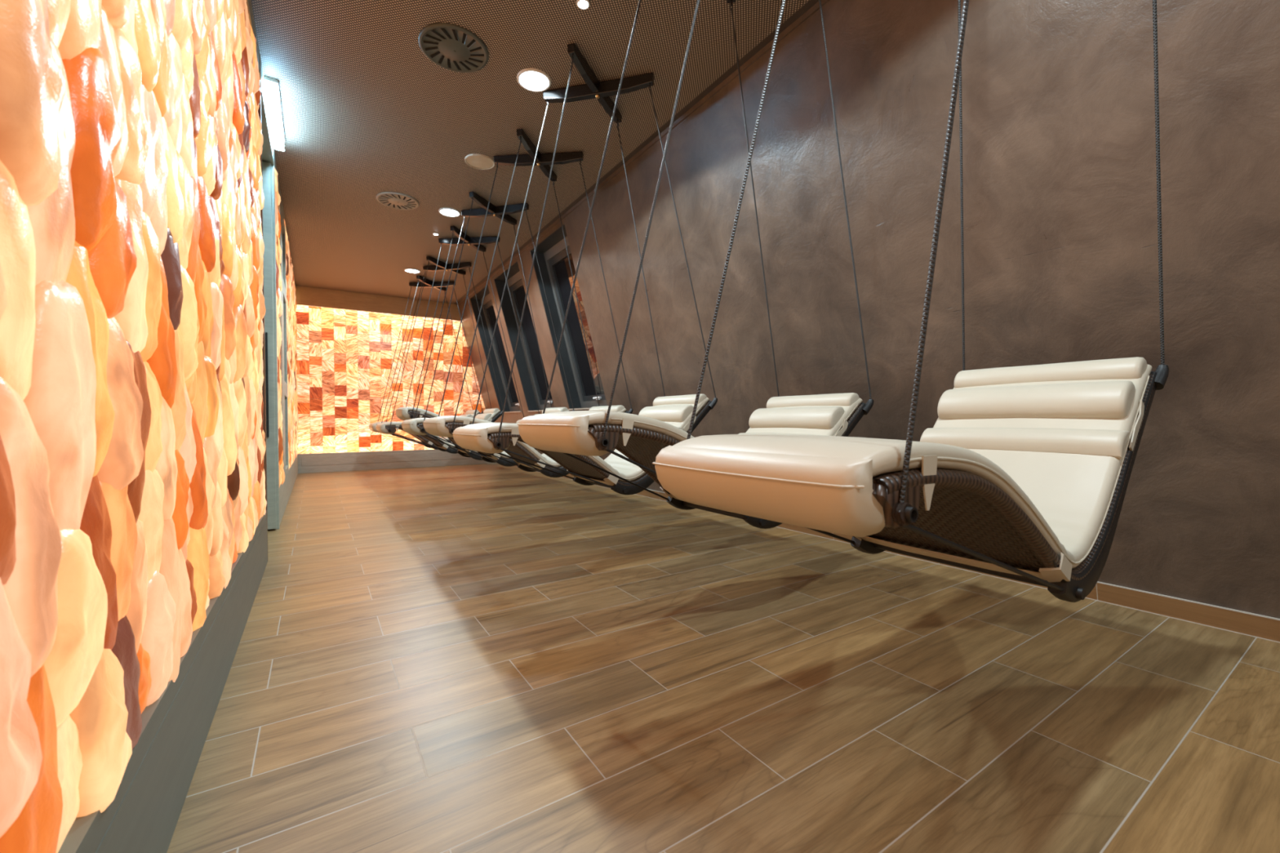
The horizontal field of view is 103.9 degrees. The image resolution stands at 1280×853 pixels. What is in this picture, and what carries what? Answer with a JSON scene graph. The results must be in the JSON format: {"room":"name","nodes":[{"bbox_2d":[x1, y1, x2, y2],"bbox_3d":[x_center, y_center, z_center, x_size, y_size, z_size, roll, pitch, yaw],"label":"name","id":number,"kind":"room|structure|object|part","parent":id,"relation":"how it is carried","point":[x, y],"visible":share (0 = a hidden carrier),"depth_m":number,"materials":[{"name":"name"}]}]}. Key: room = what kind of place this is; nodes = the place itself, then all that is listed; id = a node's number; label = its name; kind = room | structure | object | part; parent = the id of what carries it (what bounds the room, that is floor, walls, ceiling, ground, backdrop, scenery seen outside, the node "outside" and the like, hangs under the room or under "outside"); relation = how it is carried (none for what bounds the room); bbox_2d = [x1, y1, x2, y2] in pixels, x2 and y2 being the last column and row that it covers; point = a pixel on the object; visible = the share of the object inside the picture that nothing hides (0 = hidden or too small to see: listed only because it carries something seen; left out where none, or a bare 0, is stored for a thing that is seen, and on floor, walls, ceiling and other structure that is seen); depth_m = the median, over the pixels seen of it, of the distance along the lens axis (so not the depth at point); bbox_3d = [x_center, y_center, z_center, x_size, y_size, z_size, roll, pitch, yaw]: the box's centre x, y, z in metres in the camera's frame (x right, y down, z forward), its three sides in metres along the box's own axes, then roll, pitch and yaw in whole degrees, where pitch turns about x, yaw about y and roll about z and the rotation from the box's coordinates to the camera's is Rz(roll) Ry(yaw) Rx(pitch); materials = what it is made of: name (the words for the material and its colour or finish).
{"room":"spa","nodes":[
{"label":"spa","id":0,"kind":"room"},
{"bbox_2d":[295,285,461,320],"bbox_3d":[-3.816,-1.816,7.489,2.201,0.258,0.084,-1,1,-33],"label":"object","id":1,"kind":"structure","parent":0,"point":[305,295],"depth_m":7.36,"materials":[{"name":"brown wood"}]},
{"bbox_2d":[296,307,473,453],"bbox_3d":[-3.929,-0.659,7.824,3.900,2.580,0.120,-1,1,-33],"label":"wall","id":2,"kind":"structure","parent":0,"point":[312,308],"depth_m":7.64,"materials":[{"name":"orange stone"}]},
{"bbox_2d":[251,0,818,304],"bbox_3d":[-1.481,-1.953,2.992,3.600,0.120,10.870,-1,1,-33],"label":"ceiling","id":3,"kind":"structure","parent":0,"point":[366,113],"depth_m":2.99,"materials":[{"name":"brown paint"}]},
{"bbox_2d":[246,0,259,72],"bbox_3d":[-0.560,-1.813,0.386,0.039,0.095,5.090,-1,1,-33],"label":"trim","id":4,"kind":"structure","parent":3,"relation":"attached to","point":[248,2],"depth_m":2.26,"materials":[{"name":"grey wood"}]},
{"bbox_2d":[274,152,295,285],"bbox_3d":[-3.603,-1.838,5.099,0.039,0.150,4.170,-1,1,-33],"label":"trim","id":5,"kind":"structure","parent":3,"relation":"attached to","point":[275,162],"depth_m":3.92,"materials":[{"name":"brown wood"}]},
{"bbox_2d":[376,191,419,209],"bbox_3d":[-2.045,-1.900,4.235,0.330,0.015,0.330,-1,1,-33],"label":"ceiling vent","id":6,"kind":"object","parent":3,"relation":"in","point":[390,199],"visible":1,"depth_m":4.22,"materials":[{"name":"metal"}]},
{"bbox_2d":[404,268,420,273],"bbox_3d":[-2.819,-1.927,6.205,0.184,0.010,0.184,-1,1,-33],"label":"recessed light","id":7,"kind":"object","parent":3,"relation":"in","point":[408,270],"visible":1,"depth_m":6.19,"materials":[{"name":"white plastic"}]},
{"bbox_2d":[405,269,418,272],"bbox_3d":[-2.819,-1.926,6.205,0.158,0.001,0.158,-1,1,-33],"label":"diffuser","id":8,"kind":"object","parent":7,"relation":"attached to","point":[407,270],"depth_m":6.21,"materials":[{"name":"white plastic"}]},
{"bbox_2d":[408,275,455,291],"bbox_3d":[-2.784,-1.897,6.716,0.498,0.080,0.451,-1,1,-37],"label":"cross","id":9,"kind":"object","parent":3,"relation":"attached to","point":[428,283],"visible":0.85,"depth_m":6.69,"materials":[{"name":"black metal"}]},
{"bbox_2d":[368,281,483,449],"bbox_3d":[-2.889,-0.775,6.807,1.468,2.217,0.684,1,0,-33],"label":"lounger","id":10,"kind":"object","parent":9,"relation":"hanging from","point":[470,413],"visible":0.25,"depth_m":6.75,"materials":[{"name":"beige leather"}]},
{"bbox_3d":[-2.930,0.004,6.881,1.306,0.476,0.478,1,0,-33],"label":"mattress","id":11,"kind":"part","parent":10,"relation":"part of","materials":[{"name":"beige leather"}]},
{"bbox_2d":[422,256,471,275],"bbox_3d":[-2.293,-1.889,5.956,0.498,0.080,0.451,-1,1,-28],"label":"cross","id":12,"kind":"object","parent":3,"relation":"attached to","point":[441,266],"visible":0.98,"depth_m":5.91,"materials":[{"name":"black metal"}]},
{"bbox_2d":[375,263,503,453],"bbox_3d":[-2.389,-0.766,6.033,1.468,2.217,0.649,1,0,-33],"label":"lounger","id":13,"kind":"object","parent":12,"relation":"hanging from","point":[491,415],"visible":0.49,"depth_m":5.98,"materials":[{"name":"beige leather"}]},
{"bbox_3d":[-2.420,0.013,6.092,1.306,0.476,0.478,1,0,-33],"label":"mattress","id":14,"kind":"part","parent":13,"relation":"part of","materials":[{"name":"beige leather"}]},
{"bbox_3d":[-2.004,0.066,6.087,0.671,0.521,0.030,1,0,-33],"label":"rail","id":15,"kind":"part","parent":13,"relation":"part of","materials":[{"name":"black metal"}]},
{"bbox_2d":[438,207,460,217],"bbox_3d":[-1.696,-1.907,4.466,0.184,0.010,0.184,-1,1,-33],"label":"recessed light","id":16,"kind":"object","parent":3,"relation":"in","point":[446,211],"visible":1,"depth_m":4.46,"materials":[{"name":"white plastic"}]},
{"bbox_2d":[440,208,458,216],"bbox_3d":[-1.696,-1.906,4.466,0.158,0.001,0.158,-1,1,-33],"label":"diffuser","id":17,"kind":"object","parent":16,"relation":"attached to","point":[446,211],"depth_m":4.47,"materials":[{"name":"white plastic"}]},
{"bbox_2d":[417,22,488,72],"bbox_3d":[-0.928,-1.881,2.505,0.330,0.015,0.330,-1,1,-33],"label":"ceiling vent","id":18,"kind":"object","parent":3,"relation":"in","point":[451,46],"visible":1,"depth_m":2.48,"materials":[{"name":"metal"}]},
{"bbox_2d":[438,226,500,254],"bbox_3d":[-1.734,-1.879,5.091,0.498,0.080,0.451,-1,1,-37],"label":"cross","id":19,"kind":"object","parent":3,"relation":"attached to","point":[473,242],"visible":0.98,"depth_m":5.07,"materials":[{"name":"black metal"}]},
{"bbox_2d":[395,234,539,460],"bbox_3d":[-1.755,-0.751,5.227,1.407,2.190,0.668,-1,1,-33],"label":"lounger","id":20,"kind":"object","parent":19,"relation":"hanging from","point":[406,413],"visible":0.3,"depth_m":5.06,"materials":[{"name":"beige leather"}]},
{"bbox_3d":[-1.815,0.012,5.280,1.306,0.476,0.478,18,-9,-32],"label":"mattress","id":21,"kind":"part","parent":20,"relation":"part of","materials":[{"name":"beige leather"}]},
{"bbox_3d":[-1.667,0.155,5.651,0.768,0.365,0.030,-1,1,-33],"label":"rail","id":22,"kind":"part","parent":20,"relation":"part of","materials":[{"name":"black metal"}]},
{"bbox_3d":[-1.417,0.160,5.265,0.768,0.365,0.030,-1,1,-33],"label":"rail","id":23,"kind":"part","parent":20,"relation":"part of","materials":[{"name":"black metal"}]},
{"bbox_2d":[464,153,494,169],"bbox_3d":[-1.148,-1.897,3.594,0.208,0.011,0.208,-1,1,-33],"label":"ceiling speaker","id":24,"kind":"object","parent":3,"relation":"attached to","point":[478,161],"visible":0.99,"depth_m":3.58},
{"bbox_2d":[466,155,493,168],"bbox_3d":[-1.148,-1.895,3.594,0.184,0.004,0.184,-1,1,-33],"label":"grille","id":25,"kind":"object","parent":24,"relation":"attached to","point":[477,162],"depth_m":3.59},
{"bbox_2d":[461,191,528,227],"bbox_3d":[-1.265,-1.871,4.364,0.498,0.080,0.451,-1,1,-28],"label":"cross","id":26,"kind":"object","parent":3,"relation":"attached to","point":[498,211],"visible":1,"depth_m":4.33,"materials":[{"name":"black metal"}]},
{"bbox_2d":[401,201,574,466],"bbox_3d":[-1.321,-0.747,4.419,1.411,2.178,0.568,-1,1,-33],"label":"lounger","id":27,"kind":"object","parent":26,"relation":"hanging from","point":[412,426],"visible":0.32,"depth_m":4.30,"materials":[{"name":"beige leather"}]},
{"bbox_3d":[-1.172,0.096,4.821,0.671,0.521,0.030,5,-2,-33],"label":"rail","id":28,"kind":"part","parent":27,"relation":"part of","materials":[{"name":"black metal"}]},
{"bbox_3d":[-1.327,0.059,4.447,1.317,0.430,0.478,-1,1,-33],"label":"mattress","id":29,"kind":"part","parent":27,"relation":"part of","materials":[{"name":"beige leather"}]},
{"bbox_3d":[-0.922,0.100,4.435,0.671,0.521,0.030,5,-2,-33],"label":"rail","id":30,"kind":"part","parent":27,"relation":"part of","materials":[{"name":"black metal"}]},
{"bbox_2d":[516,67,551,92],"bbox_3d":[-0.579,-1.888,2.736,0.184,0.010,0.184,-1,1,-33],"label":"recessed light","id":31,"kind":"object","parent":3,"relation":"in","point":[531,79],"visible":1,"depth_m":2.73,"materials":[{"name":"white plastic"}]},
{"bbox_2d":[519,71,548,90],"bbox_3d":[-0.579,-1.887,2.736,0.158,0.001,0.158,-1,1,-33],"label":"diffuser","id":32,"kind":"object","parent":31,"relation":"attached to","point":[535,81],"depth_m":2.73,"materials":[{"name":"white plastic"}]},
{"bbox_2d":[493,128,583,185],"bbox_3d":[-0.709,-1.861,3.503,0.498,0.080,0.451,-1,1,-37],"label":"cross","id":33,"kind":"object","parent":3,"relation":"attached to","point":[543,161],"visible":1,"depth_m":3.48,"materials":[{"name":"black metal"}]},
{"bbox_2d":[422,142,633,477],"bbox_3d":[-0.767,-0.737,3.573,1.412,2.179,0.596,-1,1,-33],"label":"lounger","id":34,"kind":"object","parent":33,"relation":"hanging from","point":[441,426],"visible":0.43,"depth_m":3.42,"materials":[{"name":"beige leather"}]},
{"bbox_3d":[-0.629,0.109,3.985,0.671,0.521,0.030,6,-3,-33],"label":"rail","id":35,"kind":"part","parent":34,"relation":"part of","materials":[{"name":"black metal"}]},
{"bbox_3d":[-0.781,0.072,3.613,1.318,0.422,0.478,-1,1,-33],"label":"mattress","id":36,"kind":"part","parent":34,"relation":"part of","materials":[{"name":"beige leather"}]},
{"bbox_3d":[-0.379,0.114,3.599,0.671,0.521,0.030,6,-3,-33],"label":"rail","id":37,"kind":"part","parent":34,"relation":"part of","materials":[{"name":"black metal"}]},
{"bbox_2d":[576,0,590,9],"bbox_3d":[-0.253,-1.880,2.232,0.060,0.015,0.060,-1,1,-33],"label":"recessed light","id":38,"kind":"object","parent":3,"relation":"in","point":[582,2],"visible":1,"depth_m":2.23,"materials":[{"name":"white plastic"}]},
{"bbox_2d":[542,42,653,127],"bbox_3d":[-0.235,-1.853,2.768,0.498,0.080,0.451,-1,1,-28],"label":"cross","id":39,"kind":"object","parent":3,"relation":"attached to","point":[593,88],"visible":1,"depth_m":2.73,"materials":[{"name":"black metal"}]},
{"bbox_2d":[452,62,717,494],"bbox_3d":[-0.276,-0.730,2.760,1.467,2.217,0.530,1,0,-33],"label":"lounger","id":40,"kind":"object","parent":39,"relation":"hanging from","point":[675,411],"visible":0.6,"depth_m":2.70,"materials":[{"name":"beige leather"}]},
{"bbox_3d":[-0.108,0.099,3.151,0.671,0.521,0.030,1,0,-33],"label":"rail","id":41,"kind":"part","parent":40,"relation":"part of","materials":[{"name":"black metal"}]},
{"bbox_3d":[-0.275,0.050,2.769,1.306,0.476,0.478,1,0,-33],"label":"mattress","id":42,"kind":"part","parent":40,"relation":"part of","materials":[{"name":"beige leather"}]},
{"bbox_3d":[0.141,0.103,2.765,0.671,0.521,0.030,1,0,-33],"label":"rail","id":43,"kind":"part","parent":40,"relation":"part of","materials":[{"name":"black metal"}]},
{"bbox_2d":[726,0,736,9],"bbox_3d":[0.340,-1.843,1.877,0.498,0.080,0.451,-1,1,-37],"label":"cross","id":44,"kind":"object","parent":3,"relation":"attached to","point":[731,2],"visible":1,"depth_m":2.17,"materials":[{"name":"black metal"}]},
{"bbox_2d":[517,0,873,528],"bbox_3d":[0.276,-0.719,1.937,1.412,2.179,0.585,-1,1,-33],"label":"lounger","id":45,"kind":"object","parent":44,"relation":"hanging from","point":[640,438],"visible":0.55,"depth_m":1.87,"materials":[{"name":"beige leather"}]},
{"bbox_3d":[0.418,0.127,2.345,0.671,0.521,0.030,6,-3,-33],"label":"rail","id":46,"kind":"part","parent":45,"relation":"part of","materials":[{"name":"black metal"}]},
{"bbox_3d":[0.265,0.090,1.972,1.318,0.423,0.478,-1,1,-33],"label":"mattress","id":47,"kind":"part","parent":45,"relation":"part of","materials":[{"name":"beige leather"}]},
{"bbox_3d":[0.668,0.131,1.958,0.671,0.521,0.030,6,-3,-33],"label":"rail","id":48,"kind":"part","parent":45,"relation":"part of","materials":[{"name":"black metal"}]},
{"bbox_3d":[0.807,-1.835,1.155,0.524,0.080,0.485,-1,1,-33],"label":"cross","id":49,"kind":"object","parent":3,"relation":"attached to","visible":0},
{"bbox_2d":[652,0,1168,602],"bbox_3d":[0.725,-0.712,1.189,1.397,2.175,0.563,-1,1,-33],"label":"lounger","id":50,"kind":"object","parent":49,"relation":"hanging from","point":[1024,471],"visible":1,"depth_m":1.09,"materials":[{"name":"beige leather"}]},
{"bbox_3d":[0.887,0.108,1.597,0.671,0.521,0.030,-1,1,-33],"label":"rail","id":51,"kind":"part","parent":50,"relation":"part of","materials":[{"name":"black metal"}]},
{"bbox_3d":[0.720,0.069,1.214,1.306,0.476,0.478,-1,1,-33],"label":"mattress","id":52,"kind":"part","parent":50,"relation":"part of","materials":[{"name":"beige leather"}]},
{"bbox_3d":[1.137,0.113,1.210,0.671,0.521,0.030,-1,1,-33],"label":"rail","id":53,"kind":"part","parent":50,"relation":"part of","materials":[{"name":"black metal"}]},
{"bbox_2d":[166,463,1279,852],"bbox_3d":[-1.133,0.743,3.247,4.400,0.120,10.870,-1,1,-33],"label":"floor","id":54,"kind":"structure","parent":0,"point":[483,658],"depth_m":1.30,"materials":[{"name":"brown wood"}]},
{"bbox_2d":[57,510,267,852],"bbox_3d":[-0.548,0.586,0.420,0.041,0.268,5.090,-1,1,-33],"label":"baseboard","id":55,"kind":"structure","parent":54,"relation":"on","point":[143,815],"depth_m":0.90,"materials":[{"name":"grey wood"}]},
{"bbox_2d":[257,53,279,547],"bbox_3d":[-2.594,-0.593,2.699,0.983,2.580,0.980,-1,1,-33],"label":"door","id":56,"kind":"structure","parent":54,"relation":"on","point":[269,350],"depth_m":3.28,"materials":[{"name":"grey metal"}]},
{"bbox_3d":[-2.431,-0.272,3.268,0.010,0.680,0.017,-1,1,-33],"label":"handle","id":57,"kind":"part","parent":56,"relation":"part of","materials":[{"name":"silver metal"}]},
{"bbox_2d":[264,75,284,151],"bbox_3d":[-2.178,-1.847,2.998,0.060,0.085,0.685,-1,1,-33],"label":"emergency light","id":58,"kind":"object","parent":56,"relation":"attached to","point":[273,93],"visible":1,"depth_m":2.88,"materials":[{"name":"white plastic"}]},
{"bbox_2d":[279,454,297,524],"bbox_3d":[-3.606,0.533,5.154,0.039,0.268,4.220,-1,1,-33],"label":"baseboard","id":59,"kind":"structure","parent":54,"relation":"on","point":[286,489],"depth_m":4.39,"materials":[{"name":"grey wood"}]},
{"bbox_2d":[457,0,1279,618],"bbox_3d":[0.168,-0.627,4.191,1.026,2.580,10.670,-1,1,-33],"label":"wall","id":60,"kind":"structure","parent":0,"point":[1060,239],"depth_m":1.91,"materials":[{"name":"brown paint"}]},
{"bbox_2d":[297,448,497,473],"bbox_3d":[-3.552,0.497,7.685,2.806,0.268,0.084,-1,1,-33],"label":"baseboard","id":61,"kind":"structure","parent":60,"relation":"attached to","point":[362,460],"depth_m":7.42,"materials":[{"name":"brown wood"}]},
{"bbox_2d":[295,304,485,453],"bbox_3d":[-3.569,-0.663,7.642,2.748,2.052,0.008,-1,1,-33],"label":"brick panel","id":62,"kind":"object","parent":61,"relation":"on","point":[330,406],"visible":0.77,"depth_m":7.36,"materials":[{"name":"orange stone"}]},
{"bbox_2d":[470,285,520,413],"bbox_3d":[-1.931,-1.047,7.247,0.785,1.691,0.910,-1,1,-33],"label":"window","id":63,"kind":"structure","parent":60,"relation":"in","point":[500,361],"depth_m":7.52,"materials":[{"name":"black glass"}]},
{"bbox_3d":[-1.907,-1.049,7.262,0.461,1.507,0.800,-1,1,-33],"label":"sash","id":64,"kind":"part","parent":63,"relation":"part of","materials":[{"name":"grey metal"}]},
{"bbox_3d":[-1.907,-1.049,7.262,0.384,1.407,0.720,-1,1,-33],"label":"pane","id":65,"kind":"part","parent":63,"relation":"part of","materials":[{"name":"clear glass"}]},
{"bbox_2d":[494,261,554,412],"bbox_3d":[-1.288,-1.036,6.251,0.785,1.691,0.880,-1,1,-33],"label":"window","id":66,"kind":"structure","parent":60,"relation":"in","point":[527,333],"depth_m":6.50,"materials":[{"name":"black glass"}]},
{"bbox_3d":[-1.265,-1.038,6.266,0.461,1.507,0.770,-1,1,-33],"label":"sash","id":67,"kind":"part","parent":66,"relation":"part of","materials":[{"name":"grey metal"}]},
{"bbox_3d":[-1.265,-1.038,6.266,0.384,1.407,0.690,-1,1,-33],"label":"pane","id":68,"kind":"part","parent":66,"relation":"part of","materials":[{"name":"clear glass"}]},
{"bbox_2d":[530,223,607,409],"bbox_3d":[-0.595,-1.024,5.178,0.785,1.691,0.875,-1,1,-33],"label":"window","id":69,"kind":"structure","parent":60,"relation":"in","point":[551,252],"depth_m":5.39,"materials":[{"name":"black glass"}]},
{"bbox_3d":[-0.572,-1.026,5.193,0.461,1.507,0.765,-1,1,-33],"label":"sash","id":70,"kind":"part","parent":69,"relation":"part of","materials":[{"name":"grey metal"}]},
{"bbox_3d":[-0.545,-0.186,5.220,0.036,0.014,0.875,-1,1,-33],"label":"sill","id":71,"kind":"part","parent":69,"relation":"part of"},
{"bbox_3d":[-0.572,-1.026,5.193,0.384,1.407,0.685,-1,1,-33],"label":"pane","id":72,"kind":"part","parent":69,"relation":"part of","materials":[{"name":"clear glass"}]},
{"bbox_3d":[-0.440,-0.297,5.254,0.062,0.030,0.165,-1,1,-33],"label":"handle","id":73,"kind":"part","parent":69,"relation":"part of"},
{"bbox_2d":[456,0,830,305],"bbox_3d":[-0.157,-1.898,3.717,0.016,0.022,10.250,-1,1,-33],"label":"trim","id":74,"kind":"structure","parent":60,"relation":"attached to","point":[815,7],"depth_m":2.99,"materials":[{"name":"brown paint"}]},
{"bbox_2d":[514,464,1279,643],"bbox_3d":[0.432,0.626,4.125,0.062,0.075,10.250,-1,1,-33],"label":"baseboard","id":75,"kind":"structure","parent":60,"relation":"attached to","point":[1238,622],"depth_m":1.80,"materials":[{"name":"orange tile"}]},
{"bbox_3d":[-2.164,-0.595,2.685,0.090,2.580,10.670,-1,1,-33],"label":"wall","id":76,"kind":"structure","parent":0,"visible":0},
{"bbox_2d":[0,0,266,852],"bbox_3d":[-0.558,-0.659,0.415,0.083,2.281,5.116,-1,1,-33],"label":"stone panel","id":77,"kind":"object","parent":76,"relation":"attached to","point":[132,306],"visible":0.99,"depth_m":0.64,"materials":[{"name":"orange stone"}]},
{"bbox_2d":[274,167,284,488],"bbox_3d":[-2.605,-0.662,3.585,0.076,2.202,0.572,-1,1,-33],"label":"stone panel","id":78,"kind":"object","parent":76,"relation":"attached to","point":[277,198],"visible":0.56,"depth_m":3.56,"materials":[{"name":"orange stone"}]},
{"bbox_2d":[278,201,288,478],"bbox_3d":[-2.958,-0.671,4.130,0.049,2.162,0.760,-1,1,-33],"label":"stone panel","id":79,"kind":"object","parent":76,"relation":"attached to","point":[283,349],"visible":0.48,"depth_m":4.15,"materials":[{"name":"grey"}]},
{"bbox_2d":[284,220,298,468],"bbox_3d":[-3.939,-0.744,5.651,0.082,2.323,2.931,-1,1,-33],"label":"stone panel","id":80,"kind":"object","parent":76,"relation":"attached to","point":[291,331],"visible":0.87,"depth_m":5.31,"materials":[{"name":"orange stone"}]}
]}

